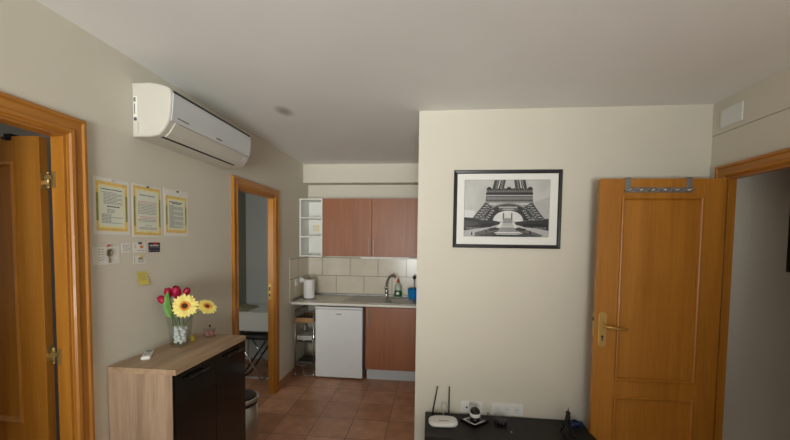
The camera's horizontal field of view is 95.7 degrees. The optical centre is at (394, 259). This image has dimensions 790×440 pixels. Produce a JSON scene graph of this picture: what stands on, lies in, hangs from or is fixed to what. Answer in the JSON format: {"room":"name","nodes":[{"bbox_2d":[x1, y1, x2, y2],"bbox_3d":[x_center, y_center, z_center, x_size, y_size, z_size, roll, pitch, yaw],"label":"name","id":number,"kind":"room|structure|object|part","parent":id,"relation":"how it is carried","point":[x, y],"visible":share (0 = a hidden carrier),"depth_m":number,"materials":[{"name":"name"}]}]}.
{"room":"apartment living room","nodes":[
{"label":"apartment living room","id":0,"kind":"room"},
{"bbox_2d":[0,123,59,439],"bbox_3d":[-2.644,0.185,2.106,2.328,2.573,0.080,1,3,6],"label":"wall","id":1,"kind":"structure","parent":0,"point":[4,128],"depth_m":1.98,"materials":[{"name":"paint"}]},
{"bbox_2d":[0,0,307,439],"bbox_3d":[-1.590,0.267,0.679,0.054,2.573,8.208,1,3,6],"label":"wall","id":2,"kind":"structure","parent":0,"point":[47,60],"depth_m":1.94,"materials":[{"name":"paint"}]},
{"bbox_2d":[0,136,61,439],"bbox_3d":[-1.921,0.464,1.692,0.834,2.058,0.064,1,3,6],"label":"door","id":3,"kind":"structure","parent":2,"relation":"in","point":[28,354],"depth_m":1.66,"materials":[{"name":"brown wood"}]},
{"bbox_2d":[1,133,17,140],"bbox_3d":[-1.755,-0.556,1.632,0.035,0.031,0.061,1,3,6],"label":"hook","id":4,"kind":"object","parent":3,"relation":"attached to","point":[7,136],"visible":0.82,"depth_m":1.62,"materials":[{"name":"black plastic"}]},
{"bbox_3d":[-1.951,0.155,1.695,0.437,1.220,0.016,1,3,6],"label":"panel","id":5,"kind":"part","parent":3,"relation":"part of","materials":[{"name":"brown wood"}]},
{"bbox_3d":[-1.953,0.156,1.676,0.437,1.220,0.021,1,3,6],"label":"moulding","id":6,"kind":"part","parent":3,"relation":"part of","materials":[{"name":"brown wood"}]},
{"bbox_2d":[0,91,94,439],"bbox_3d":[-1.526,0.453,1.256,0.082,2.149,0.920,1,3,6],"label":"door frame","id":7,"kind":"structure","parent":2,"relation":"attached to","point":[67,133],"depth_m":1.62,"materials":[{"name":"brown wood"}]},
{"bbox_2d":[92,245,119,265],"bbox_3d":[-1.442,-0.025,1.792,0.010,0.101,0.152,1,3,6],"label":"note","id":8,"kind":"object","parent":2,"relation":"attached to","point":[99,257],"visible":1,"depth_m":1.78,"materials":[{"name":"paper"}]},
{"bbox_2d":[106,249,112,262],"bbox_3d":[-1.441,-0.020,1.804,0.007,0.070,0.036,1,3,6],"label":"key","id":9,"kind":"object","parent":8,"relation":"attached to","point":[109,252],"visible":1,"depth_m":1.80,"materials":[{"name":"silver metal"}]},
{"bbox_2d":[92,175,129,234],"bbox_3d":[-1.437,-0.268,1.821,0.006,0.281,0.208,1,3,6],"label":"notice sheet","id":10,"kind":"object","parent":2,"relation":"attached to","point":[111,208],"visible":1,"depth_m":1.81,"materials":[{"name":"paper"}]},
{"bbox_2d":[121,243,130,252],"bbox_3d":[-1.434,-0.063,1.908,0.001,0.053,0.058,1,3,6],"label":"paper note","id":11,"kind":"object","parent":2,"relation":"attached to","point":[126,248],"visible":1,"depth_m":1.90,"materials":[{"name":"white paper"}]},
{"bbox_2d":[133,255,145,263],"bbox_3d":[-1.424,-0.001,2.001,0.005,0.046,0.088,1,3,6],"label":"business card","id":12,"kind":"object","parent":2,"relation":"attached to","point":[140,259],"visible":1,"depth_m":2.00,"materials":[{"name":"paper"}]},
{"bbox_2d":[133,242,145,252],"bbox_3d":[-1.423,-0.069,1.997,0.005,0.057,0.088,1,3,6],"label":"business card","id":13,"kind":"object","parent":2,"relation":"attached to","point":[137,246],"visible":1,"depth_m":2.00,"materials":[{"name":"paper"}]},
{"bbox_2d":[137,271,149,284],"bbox_3d":[-1.421,0.104,2.020,0.010,0.077,0.082,1,3,6],"label":"sticky note","id":14,"kind":"object","parent":2,"relation":"attached to","point":[142,277],"visible":1,"depth_m":2.02,"materials":[{"name":"yellow paper"}]},
{"bbox_2d":[131,183,161,236],"bbox_3d":[-1.414,-0.276,2.048,0.006,0.292,0.214,1,3,6],"label":"notice sheet","id":15,"kind":"object","parent":2,"relation":"attached to","point":[146,200],"visible":1,"depth_m":2.04,"materials":[{"name":"paper"}]},
{"bbox_2d":[148,242,159,251],"bbox_3d":[-1.413,-0.073,2.102,0.005,0.057,0.087,1,3,6],"label":"business card","id":16,"kind":"object","parent":2,"relation":"attached to","point":[152,247],"visible":1,"depth_m":2.10,"materials":[{"name":"paper"}]},
{"bbox_2d":[164,188,187,236],"bbox_3d":[-1.390,-0.295,2.280,0.006,0.292,0.212,1,3,6],"label":"notice sheet","id":17,"kind":"object","parent":2,"relation":"attached to","point":[175,202],"visible":1,"depth_m":2.27,"materials":[{"name":"paper"}]},
{"bbox_2d":[132,82,250,168],"bbox_3d":[-1.262,-0.827,2.340,0.232,0.288,0.861,1,3,6],"label":"air conditioner","id":18,"kind":"object","parent":2,"relation":"attached to","point":[163,117],"visible":1,"depth_m":2.07,"materials":[{"name":"plastic"}]},
{"bbox_2d":[161,136,233,164],"bbox_3d":[-1.238,-0.689,2.310,0.015,0.007,0.713,1,3,6],"label":"outlet","id":19,"kind":"object","parent":18,"relation":"attached to","point":[170,139],"depth_m":2.24,"materials":[{"name":"white plastic"}]},
{"bbox_3d":[-1.156,-0.840,2.333,0.022,0.146,0.829,1,3,6],"label":"panel","id":20,"kind":"part","parent":18,"relation":"part of","materials":[{"name":"white plastic"}]},
{"bbox_2d":[231,175,279,393],"bbox_3d":[-1.313,0.361,3.376,0.082,2.135,0.872,1,3,6],"label":"door frame","id":21,"kind":"structure","parent":2,"relation":"attached to","point":[237,183],"depth_m":3.69,"materials":[{"name":"brown wood"}]},
{"bbox_3d":[-1.299,0.333,3.713,0.030,0.160,0.002,1,3,6],"label":"strike plate","id":22,"kind":"part","parent":21,"relation":"part of","materials":[{"name":"gold metal"}]},
{"bbox_2d":[280,366,301,387],"bbox_3d":[-1.315,1.391,3.300,0.012,0.085,3.048,1,3,6],"label":"baseboard","id":23,"kind":"structure","parent":2,"relation":"attached to","point":[286,378],"depth_m":4.12,"materials":[{"name":"tile"}]},
{"bbox_2d":[290,257,308,301],"bbox_3d":[-1.183,0.227,4.447,0.006,0.505,0.634,1,3,6],"label":"tiles","id":24,"kind":"structure","parent":2,"relation":"attached to","point":[299,267],"depth_m":4.39,"materials":[{"name":"beige tile"}]},
{"bbox_2d":[300,198,324,256],"bbox_3d":[-1.019,-0.401,4.555,0.288,0.713,0.315,1,3,6],"label":"open shelf unit","id":25,"kind":"object","parent":2,"relation":"attached to","point":[311,209],"visible":0.83,"depth_m":4.63,"materials":[{"name":"white wood"}]},
{"bbox_3d":[-1.154,-0.403,4.568,0.016,0.713,0.315,1,3,6],"label":"panel","id":26,"kind":"part","parent":25,"relation":"part of","materials":[{"name":"white wood"}]},
{"bbox_3d":[-1.015,-0.749,4.535,0.256,0.016,0.309,1,3,6],"label":"shelf","id":27,"kind":"part","parent":25,"relation":"part of","materials":[{"name":"white wood"}]},
{"bbox_3d":[-1.018,-0.522,4.546,0.256,0.016,0.309,1,3,6],"label":"shelf","id":28,"kind":"part","parent":25,"relation":"part of","materials":[{"name":"white wood"}]},
{"bbox_3d":[-1.020,-0.289,4.557,0.256,0.016,0.309,1,3,6],"label":"shelf","id":29,"kind":"part","parent":25,"relation":"part of","materials":[{"name":"white wood"}]},
{"bbox_3d":[-1.024,-0.053,4.568,0.256,0.016,0.309,1,3,6],"label":"shelf","id":30,"kind":"part","parent":25,"relation":"part of","materials":[{"name":"white wood"}]},
{"bbox_3d":[-1.003,-0.408,4.708,0.256,0.713,0.006,1,3,6],"label":"panel","id":31,"kind":"part","parent":25,"relation":"part of","materials":[{"name":"white wood"}]},
{"bbox_2d":[313,225,318,230],"bbox_3d":[-1.038,-0.415,4.702,0.082,0.082,0.012,1,3,6],"label":"wall socket","id":32,"kind":"object","parent":25,"relation":"attached to","point":[315,227],"visible":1,"depth_m":4.70,"materials":[{"name":"plastic"}]},
{"bbox_3d":[-0.883,-0.399,4.541,0.016,0.713,0.315,1,3,6],"label":"panel","id":33,"kind":"part","parent":25,"relation":"part of","materials":[{"name":"white wood"}]},
{"bbox_2d":[238,191,245,334],"bbox_3d":[-2.198,0.126,3.477,0.100,2.573,2.740,1,3,6],"label":"wall","id":34,"kind":"structure","parent":0,"point":[241,195],"depth_m":4.73,"materials":[{"name":"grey paint"}]},
{"bbox_2d":[245,358,414,439],"bbox_3d":[-0.145,1.616,0.844,7.600,0.100,8.900,1,3,6],"label":"floor","id":35,"kind":"structure","parent":0,"point":[306,407],"depth_m":3.47,"materials":[{"name":"tile"}]},
{"bbox_2d":[107,333,245,439],"bbox_3d":[-1.226,1.008,2.140,0.395,0.963,0.676,1,3,6],"label":"sideboard","id":36,"kind":"object","parent":35,"relation":"on","point":[196,390],"visible":0.91,"depth_m":1.89,"materials":[{"name":"brown wood"}]},
{"bbox_3d":[-1.282,1.036,1.821,0.347,0.935,0.020,1,3,6],"label":"panel","id":37,"kind":"part","parent":36,"relation":"part of","materials":[{"name":"brown wood"}]},
{"bbox_2d":[141,350,153,359],"bbox_3d":[-1.356,0.522,1.962,0.044,0.022,0.130,-1,3,-26],"label":"remote control","id":38,"kind":"object","parent":36,"relation":"on","point":[147,355],"visible":1,"depth_m":1.94,"materials":[{"name":"white plastic"}]},
{"bbox_3d":[-1.084,1.002,1.957,0.018,0.867,0.332,1,3,6],"label":"door","id":39,"kind":"part","parent":36,"relation":"part of","materials":[{"name":"black wood"}]},
{"bbox_3d":[-1.056,0.608,1.932,0.030,0.011,0.163,1,3,6],"label":"handle","id":40,"kind":"part","parent":36,"relation":"part of","materials":[{"name":"metal"}]},
{"bbox_2d":[205,325,213,335],"bbox_3d":[-1.229,0.472,2.374,0.072,0.083,0.027,0,3,-18],"label":"perfume bottle","id":41,"kind":"object","parent":36,"relation":"on","point":[207,332],"visible":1,"depth_m":2.37,"materials":[{"name":"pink glass"}]},
{"bbox_3d":[-1.050,0.986,2.290,0.018,0.867,0.332,1,3,6],"label":"door","id":42,"kind":"part","parent":36,"relation":"part of","materials":[{"name":"black wood"}]},
{"bbox_3d":[-1.021,0.592,2.286,0.030,0.011,0.175,1,3,6],"label":"handle","id":43,"kind":"part","parent":36,"relation":"part of","materials":[{"name":"metal"}]},
{"bbox_3d":[-1.303,0.428,2.171,0.114,0.189,0.114,1,3,6],"label":"glass vase","id":44,"kind":"object","parent":36,"relation":"on","visible":0},
{"bbox_2d":[157,295,173,325],"bbox_3d":[-1.359,0.305,2.115,0.082,0.192,0.044,-1,3,-26],"label":"tulip","id":45,"kind":"object","parent":44,"relation":"in","point":[160,299],"visible":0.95,"depth_m":2.09,"materials":[{"name":"red plant"}]},
{"bbox_2d":[162,287,175,324],"bbox_3d":[-1.349,0.283,2.132,0.059,0.235,0.077,0,3,-11],"label":"tulip","id":46,"kind":"object","parent":44,"relation":"in","point":[167,307],"visible":0.97,"depth_m":2.10,"materials":[{"name":"green plant"}]},
{"bbox_3d":[-1.339,0.313,2.156,0.036,0.172,0.011,-2,4,-44],"label":"stem","id":47,"kind":"part","parent":46,"relation":"part of","materials":[{"name":"green plant"}]},
{"bbox_2d":[171,285,180,324],"bbox_3d":[-1.321,0.276,2.162,0.054,0.245,0.056,1,3,6],"label":"tulip","id":48,"kind":"object","parent":44,"relation":"in","point":[176,290],"visible":0.8,"depth_m":2.14,"materials":[{"name":"red plant"}]},
{"bbox_2d":[172,294,198,325],"bbox_3d":[-1.252,0.301,2.139,0.138,0.201,0.059,0,3,-9],"label":"daisy","id":49,"kind":"object","parent":44,"relation":"in","point":[184,305],"visible":1,"depth_m":2.13,"materials":[{"name":"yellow plant"}]},
{"bbox_2d":[183,287,190,324],"bbox_3d":[-1.273,0.282,2.189,0.042,0.231,0.040,3,3,38],"label":"tulip","id":50,"kind":"object","parent":44,"relation":"in","point":[186,291],"visible":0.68,"depth_m":2.17,"materials":[{"name":"red plant"}]},
{"bbox_2d":[184,300,217,324],"bbox_3d":[-1.183,0.325,2.186,0.184,0.152,0.097,-1,3,-34],"label":"daisy","id":51,"kind":"object","parent":44,"relation":"in","point":[206,306],"visible":1,"depth_m":2.19,"materials":[{"name":"yellow plant"}]},
{"bbox_2d":[245,389,258,439],"bbox_3d":[-1.138,1.225,2.626,0.262,0.486,0.262,1,3,6],"label":"pedal bin","id":52,"kind":"object","parent":35,"relation":"on","point":[251,396],"visible":0.38,"depth_m":2.58,"materials":[{"name":"metal"}]},
{"bbox_3d":[-1.135,0.991,2.615,0.234,0.018,0.234,1,3,6],"label":"lid","id":53,"kind":"part","parent":52,"relation":"part of","materials":[{"name":"black plastic"}]},
{"bbox_2d":[239,303,267,358],"bbox_3d":[-1.667,0.990,4.535,0.767,0.760,0.590,1,3,6],"label":"desk","id":54,"kind":"object","parent":35,"relation":"on","point":[256,319],"visible":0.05,"depth_m":4.24,"materials":[{"name":"white wood"}]},
{"bbox_3d":[-2.007,0.984,4.840,0.030,0.735,0.030,1,3,6],"label":"leg","id":55,"kind":"part","parent":54,"relation":"part of","materials":[{"name":"grey metal"}]},
{"bbox_2d":[239,303,258,310],"bbox_3d":[-1.893,0.583,4.453,0.280,0.051,0.320,1,3,6],"label":"crumpled cloth","id":56,"kind":"object","parent":54,"relation":"on","point":[242,307],"visible":0.7,"depth_m":4.42,"materials":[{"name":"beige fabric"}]},
{"bbox_2d":[242,332,267,380],"bbox_3d":[-1.624,1.131,4.215,0.370,0.500,0.280,1,3,6],"label":"folding chair","id":57,"kind":"object","parent":35,"relation":"on","point":[253,336],"visible":0.62,"depth_m":4.13,"materials":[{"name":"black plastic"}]},
{"bbox_3d":[-1.665,1.140,4.089,0.301,0.488,0.020,1,3,6],"label":"leg","id":58,"kind":"part","parent":57,"relation":"part of","materials":[{"name":"silver metal"}]},
{"bbox_3d":[-1.621,0.896,4.204,0.370,0.030,0.230,1,3,6],"label":"seat","id":59,"kind":"part","parent":57,"relation":"part of","materials":[{"name":"black plastic"}]},
{"bbox_3d":[-1.628,1.151,4.086,0.326,0.469,0.020,1,3,6],"label":"leg","id":60,"kind":"part","parent":57,"relation":"part of","materials":[{"name":"black plastic"}]},
{"bbox_3d":[-1.602,1.139,4.344,0.326,0.469,0.020,1,3,6],"label":"leg","id":61,"kind":"part","parent":57,"relation":"part of","materials":[{"name":"black plastic"}]},
{"bbox_3d":[-1.639,1.128,4.347,0.301,0.488,0.020,1,3,6],"label":"leg","id":62,"kind":"part","parent":57,"relation":"part of","materials":[{"name":"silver metal"}]},
{"bbox_2d":[245,376,267,378],"bbox_3d":[-1.705,1.384,4.212,0.760,0.003,0.045,1,3,6],"label":"floor strip","id":63,"kind":"object","parent":35,"relation":"on","point":[245,376],"visible":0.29,"depth_m":4.20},
{"bbox_2d":[293,305,314,376],"bbox_3d":[-1.060,0.988,4.411,0.264,0.792,0.372,1,3,6],"label":"storage cart","id":64,"kind":"object","parent":35,"relation":"on","point":[298,319],"visible":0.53,"depth_m":4.25,"materials":[{"name":"silver metal"}]},
{"bbox_3d":[-1.188,0.974,4.255,0.013,0.750,0.014,1,3,6],"label":"post","id":65,"kind":"part","parent":64,"relation":"part of","materials":[{"name":"silver metal"}]},
{"bbox_2d":[295,312,314,322],"bbox_3d":[-1.057,0.709,4.391,0.218,0.060,0.349,1,3,6],"label":"wooden tray","id":66,"kind":"object","parent":64,"relation":"on","point":[297,319],"depth_m":4.22,"materials":[{"name":"brown wood"}]},
{"bbox_3d":[-1.155,0.959,4.588,0.013,0.750,0.014,1,3,6],"label":"post","id":67,"kind":"part","parent":64,"relation":"part of","materials":[{"name":"silver metal"}]},
{"bbox_2d":[297,338,314,342],"bbox_3d":[-1.066,0.965,4.371,0.188,0.030,0.244,1,3,6],"label":"folded cloth","id":68,"kind":"object","parent":64,"relation":"on","point":[314,338],"visible":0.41,"depth_m":4.25,"materials":[{"name":"fabric"}]},
{"bbox_2d":[297,331,314,339],"bbox_3d":[-1.066,0.924,4.369,0.188,0.050,0.244,1,3,6],"label":"folded cloth","id":69,"kind":"object","parent":68,"relation":"on","point":[305,335],"visible":0.81,"depth_m":4.26,"materials":[{"name":"white fabric"}]},
{"bbox_2d":[298,355,314,364],"bbox_3d":[-1.065,1.227,4.383,0.178,0.044,0.244,1,3,6],"label":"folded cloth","id":70,"kind":"object","parent":64,"relation":"on","point":[306,359],"visible":0.77,"depth_m":4.29,"materials":[{"name":"fabric"}]},
{"bbox_3d":[-0.964,0.978,4.232,0.013,0.750,0.014,1,3,6],"label":"post","id":71,"kind":"part","parent":64,"relation":"part of","materials":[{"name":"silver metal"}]},
{"bbox_2d":[315,305,366,378],"bbox_3d":[-0.629,0.962,4.429,0.564,0.852,0.550,1,3,6],"label":"fridge","id":72,"kind":"object","parent":35,"relation":"on","point":[340,331],"visible":0.79,"depth_m":4.16,"materials":[{"name":"white plastic"}]},
{"bbox_3d":[-0.624,0.549,4.410,0.564,0.024,0.550,1,3,6],"label":"lid","id":73,"kind":"part","parent":72,"relation":"part of","materials":[{"name":"white plastic"}]},
{"bbox_2d":[365,307,415,380],"bbox_3d":[-0.004,0.963,4.365,0.634,0.872,0.552,1,3,6],"label":"base cabinet","id":74,"kind":"object","parent":35,"relation":"on","point":[390,341],"visible":0.69,"depth_m":4.12,"materials":[{"name":"brown wood"}]},
{"bbox_2d":[291,293,415,307],"bbox_3d":[-0.431,0.491,4.391,1.508,0.058,0.605,1,3,6],"label":"countertop","id":75,"kind":"structure","parent":74,"relation":"on","point":[330,299],"depth_m":4.22,"materials":[{"name":"stone"}]},
{"bbox_2d":[303,276,315,299],"bbox_3d":[-1.058,0.341,4.408,0.156,0.283,0.156,1,3,6],"label":"paper towel","id":76,"kind":"object","parent":75,"relation":"on","point":[309,284],"visible":1,"depth_m":4.35,"materials":[{"name":"paper"}]},
{"bbox_2d":[342,296,415,307],"bbox_3d":[-0.158,0.560,4.378,0.911,0.142,0.466,1,3,6],"label":"sink","id":77,"kind":"object","parent":75,"relation":"in","point":[351,299],"visible":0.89,"depth_m":4.45,"materials":[{"name":"metal"}]},
{"bbox_2d":[394,279,401,297],"bbox_3d":[0.037,0.363,4.545,0.101,0.246,0.064,1,3,6],"label":"soap bottle","id":78,"kind":"object","parent":77,"relation":"on","point":[397,292],"visible":1,"depth_m":4.52,"materials":[{"name":"plastic"}]},
{"bbox_3d":[0.076,0.567,4.332,0.358,0.139,0.333,1,3,6],"label":"bowl","id":79,"kind":"part","parent":77,"relation":"part of","materials":[{"name":"metal"}]},
{"bbox_2d":[407,288,416,298],"bbox_3d":[0.224,0.427,4.484,0.138,0.129,0.138,1,3,6],"label":"pot","id":80,"kind":"object","parent":77,"relation":"on","point":[412,293],"visible":0.83,"depth_m":4.43,"materials":[{"name":"plastic"}]},
{"bbox_2d":[384,275,395,297],"bbox_3d":[-0.057,0.337,4.498,0.176,0.302,0.096,2,3,19],"label":"kitchen faucet","id":81,"kind":"object","parent":75,"relation":"on","point":[390,276],"visible":1,"depth_m":4.51,"materials":[{"name":"silver metal"}]},
{"bbox_2d":[425,412,595,439],"bbox_3d":[0.770,1.334,2.489,1.125,0.330,0.349,1,3,6],"label":"table","id":82,"kind":"object","parent":35,"relation":"on","point":[521,428],"visible":0.64,"depth_m":2.44,"materials":[{"name":"black wood"}]},
{"bbox_2d":[429,386,457,427],"bbox_3d":[0.342,1.043,2.539,0.204,0.236,0.152,1,3,2],"label":"router","id":83,"kind":"object","parent":82,"relation":"on","point":[448,421],"visible":1,"depth_m":2.52,"materials":[{"name":"white plastic"}]},
{"bbox_2d":[460,407,488,427],"bbox_3d":[0.571,1.111,2.564,0.152,0.100,0.134,-1,3,-36],"label":"camera","id":84,"kind":"object","parent":82,"relation":"on","point":[474,420],"visible":1,"depth_m":2.52,"materials":[{"name":"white plastic"}]},
{"bbox_3d":[0.569,1.129,2.546,0.072,0.040,0.072,1,3,6],"label":"stem","id":85,"kind":"part","parent":84,"relation":"part of","materials":[{"name":"black plastic"}]},
{"bbox_2d":[494,416,507,425],"bbox_3d":[0.747,1.146,2.527,0.090,0.039,0.067,2,3,20],"label":"power adapter","id":86,"kind":"object","parent":82,"relation":"on","point":[497,420],"visible":1,"depth_m":2.52,"materials":[{"name":"black plastic"}]},
{"bbox_2d":[559,407,575,437],"bbox_3d":[1.161,1.081,2.403,0.084,0.192,0.084,1,3,6],"label":"figurine","id":87,"kind":"object","parent":82,"relation":"on","point":[567,421],"visible":1,"depth_m":2.39,"materials":[{"name":"metal"}]},
{"bbox_3d":[1.139,1.097,2.385,0.044,0.154,0.012,-1,3,-37],"label":"leg","id":88,"kind":"part","parent":87,"relation":"part of","materials":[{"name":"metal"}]},
{"bbox_3d":[1.178,1.098,2.381,0.012,0.154,0.044,-2,4,-42],"label":"leg","id":89,"kind":"part","parent":87,"relation":"part of","materials":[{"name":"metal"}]},
{"bbox_2d":[562,419,582,427],"bbox_3d":[1.250,1.152,2.525,0.125,0.050,0.100,1,3,6],"label":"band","id":90,"kind":"object","parent":82,"relation":"on","point":[575,423],"visible":0.77,"depth_m":2.49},
{"bbox_2d":[246,185,417,358],"bbox_3d":[-1.032,0.078,4.790,2.998,2.573,0.108,1,3,6],"label":"wall","id":91,"kind":"structure","parent":0,"point":[256,206],"depth_m":4.79,"materials":[{"name":"paint"}]},
{"bbox_2d":[309,257,416,294],"bbox_3d":[-0.398,0.226,4.684,1.510,0.505,0.006,1,3,6],"label":"tiles","id":92,"kind":"structure","parent":91,"relation":"attached to","point":[352,275],"depth_m":4.68,"materials":[{"name":"beige tile"}]},
{"bbox_2d":[322,199,417,257],"bbox_3d":[-0.266,-0.392,4.468,1.224,0.703,0.349,1,3,6],"label":"upper cabinet","id":93,"kind":"object","parent":91,"relation":"attached to","point":[350,227],"visible":0.84,"depth_m":4.33,"materials":[{"name":"brown wood"}]},
{"bbox_3d":[-0.585,-0.391,4.362,0.609,0.701,0.018,1,3,6],"label":"door","id":94,"kind":"part","parent":93,"relation":"part of","materials":[{"name":"brown wood"}]},
{"bbox_2d":[360,257,409,258],"bbox_3d":[-0.122,-0.021,4.358,0.610,0.024,0.040,1,3,6],"label":"lamp","id":95,"kind":"object","parent":93,"relation":"attached to","point":[360,257],"visible":0.97,"depth_m":4.34,"materials":[{"name":"white plastic"}]},
{"bbox_3d":[0.025,-0.380,4.301,0.610,0.701,0.018,1,3,6],"label":"door","id":96,"kind":"part","parent":93,"relation":"part of","materials":[{"name":"brown wood"}]},
{"bbox_2d":[303,164,418,184],"bbox_3d":[-0.393,-1.075,4.531,1.516,0.228,0.188,1,3,6],"label":"beam","id":97,"kind":"structure","parent":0,"point":[315,174],"depth_m":4.45,"materials":[{"name":"paint"}]},
{"bbox_2d":[36,0,789,164],"bbox_3d":[-0.111,-1.054,0.717,7.600,0.100,8.900,1,3,6],"label":"ceiling","id":98,"kind":"structure","parent":0,"point":[318,81],"depth_m":1.83,"materials":[{"name":"paint"}]},
{"bbox_2d":[414,104,789,439],"bbox_3d":[2.009,0.224,2.554,3.702,2.573,0.100,1,3,6],"label":"wall partition","id":99,"kind":"structure","parent":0,"point":[499,325],"depth_m":2.58,"materials":[{"name":"paint"}]},
{"bbox_2d":[461,401,481,413],"bbox_3d":[0.573,1.107,2.681,0.158,0.092,0.016,1,3,6],"label":"socket plate","id":100,"kind":"object","parent":99,"relation":"attached to","point":[466,406],"visible":0.76,"depth_m":2.68,"materials":[{"name":"white plastic"}]},
{"bbox_2d":[491,402,522,415],"bbox_3d":[0.830,1.107,2.656,0.226,0.093,0.014,1,3,6],"label":"socket plate","id":101,"kind":"object","parent":99,"relation":"attached to","point":[510,409],"visible":1,"depth_m":2.65,"materials":[{"name":"white plastic"}]},
{"bbox_2d":[453,169,562,248],"bbox_3d":[0.807,-0.365,2.587,0.761,0.563,0.020,1,3,6],"label":"framed picture","id":102,"kind":"object","parent":99,"relation":"attached to","point":[492,208],"visible":1,"depth_m":2.58},
{"bbox_2d":[464,180,549,236],"bbox_3d":[0.804,-0.370,2.585,0.599,0.408,0.009,1,3,6],"label":"print","id":103,"kind":"object","parent":102,"relation":"attached to","point":[492,208],"depth_m":2.59},
{"bbox_2d":[786,214,789,271],"bbox_3d":[2.880,-0.186,2.383,0.450,0.550,0.027,1,3,6],"label":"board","id":104,"kind":"object","parent":99,"relation":"attached to","point":[788,245],"visible":1,"depth_m":2.41,"materials":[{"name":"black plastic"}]},
{"bbox_2d":[710,67,789,177],"bbox_3d":[1.854,0.374,-0.633,0.043,2.573,6.279,1,3,6],"label":"wall","id":105,"kind":"structure","parent":0,"point":[764,128],"depth_m":2.11,"materials":[{"name":"paint"}]},
{"bbox_2d":[588,178,726,439],"bbox_3d":[1.705,0.493,2.334,0.770,2.032,0.105,1,3,6],"label":"door","id":106,"kind":"structure","parent":105,"relation":"in","point":[659,255],"depth_m":2.35,"materials":[{"name":"brown wood"}]},
{"bbox_3d":[1.378,0.466,2.379,0.052,0.240,0.006,1,3,6],"label":"handle plate","id":107,"kind":"part","parent":106,"relation":"part of","materials":[{"name":"gold metal"}]},
{"bbox_3d":[1.440,0.444,2.338,0.141,0.032,0.064,1,3,6],"label":"lever","id":108,"kind":"part","parent":106,"relation":"part of","materials":[{"name":"gold metal"}]},
{"bbox_3d":[1.707,1.155,2.399,0.496,0.480,0.016,1,3,6],"label":"panel","id":109,"kind":"part","parent":106,"relation":"part of","materials":[{"name":"brown wood"}]},
{"bbox_3d":[1.705,1.156,2.381,0.496,0.480,0.021,1,3,6],"label":"moulding","id":110,"kind":"part","parent":106,"relation":"part of","materials":[{"name":"brown wood"}]},
{"bbox_3d":[1.719,0.201,2.354,0.496,1.220,0.016,1,3,6],"label":"panel","id":111,"kind":"part","parent":106,"relation":"part of","materials":[{"name":"brown wood"}]},
{"bbox_2d":[623,177,694,192],"bbox_3d":[1.696,-0.481,2.310,0.413,0.096,0.072,1,3,6],"label":"hook rack","id":112,"kind":"object","parent":106,"relation":"attached to","point":[628,189],"visible":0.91,"depth_m":2.30,"materials":[{"name":"metal"}]},
{"bbox_3d":[1.696,-0.448,2.301,0.411,0.032,0.004,1,3,6],"label":"rail","id":113,"kind":"part","parent":112,"relation":"part of","materials":[{"name":"metal"}]},
{"bbox_3d":[1.717,0.202,2.335,0.496,1.220,0.021,1,3,6],"label":"moulding","id":114,"kind":"part","parent":106,"relation":"part of","materials":[{"name":"brown wood"}]},
{"bbox_2d":[720,101,743,127],"bbox_3d":[2.141,-0.920,2.276,0.009,0.116,0.167,1,3,6],"label":"air vent","id":115,"kind":"object","parent":105,"relation":"in","point":[732,114],"visible":1,"depth_m":2.26,"materials":[{"name":"white plastic"}]},
{"bbox_2d":[712,147,789,439],"bbox_3d":[2.099,0.474,1.936,0.068,2.135,0.995,1,3,6],"label":"door frame","id":116,"kind":"structure","parent":105,"relation":"attached to","point":[778,160],"depth_m":2.31,"materials":[{"name":"brown wood"}]}
]}

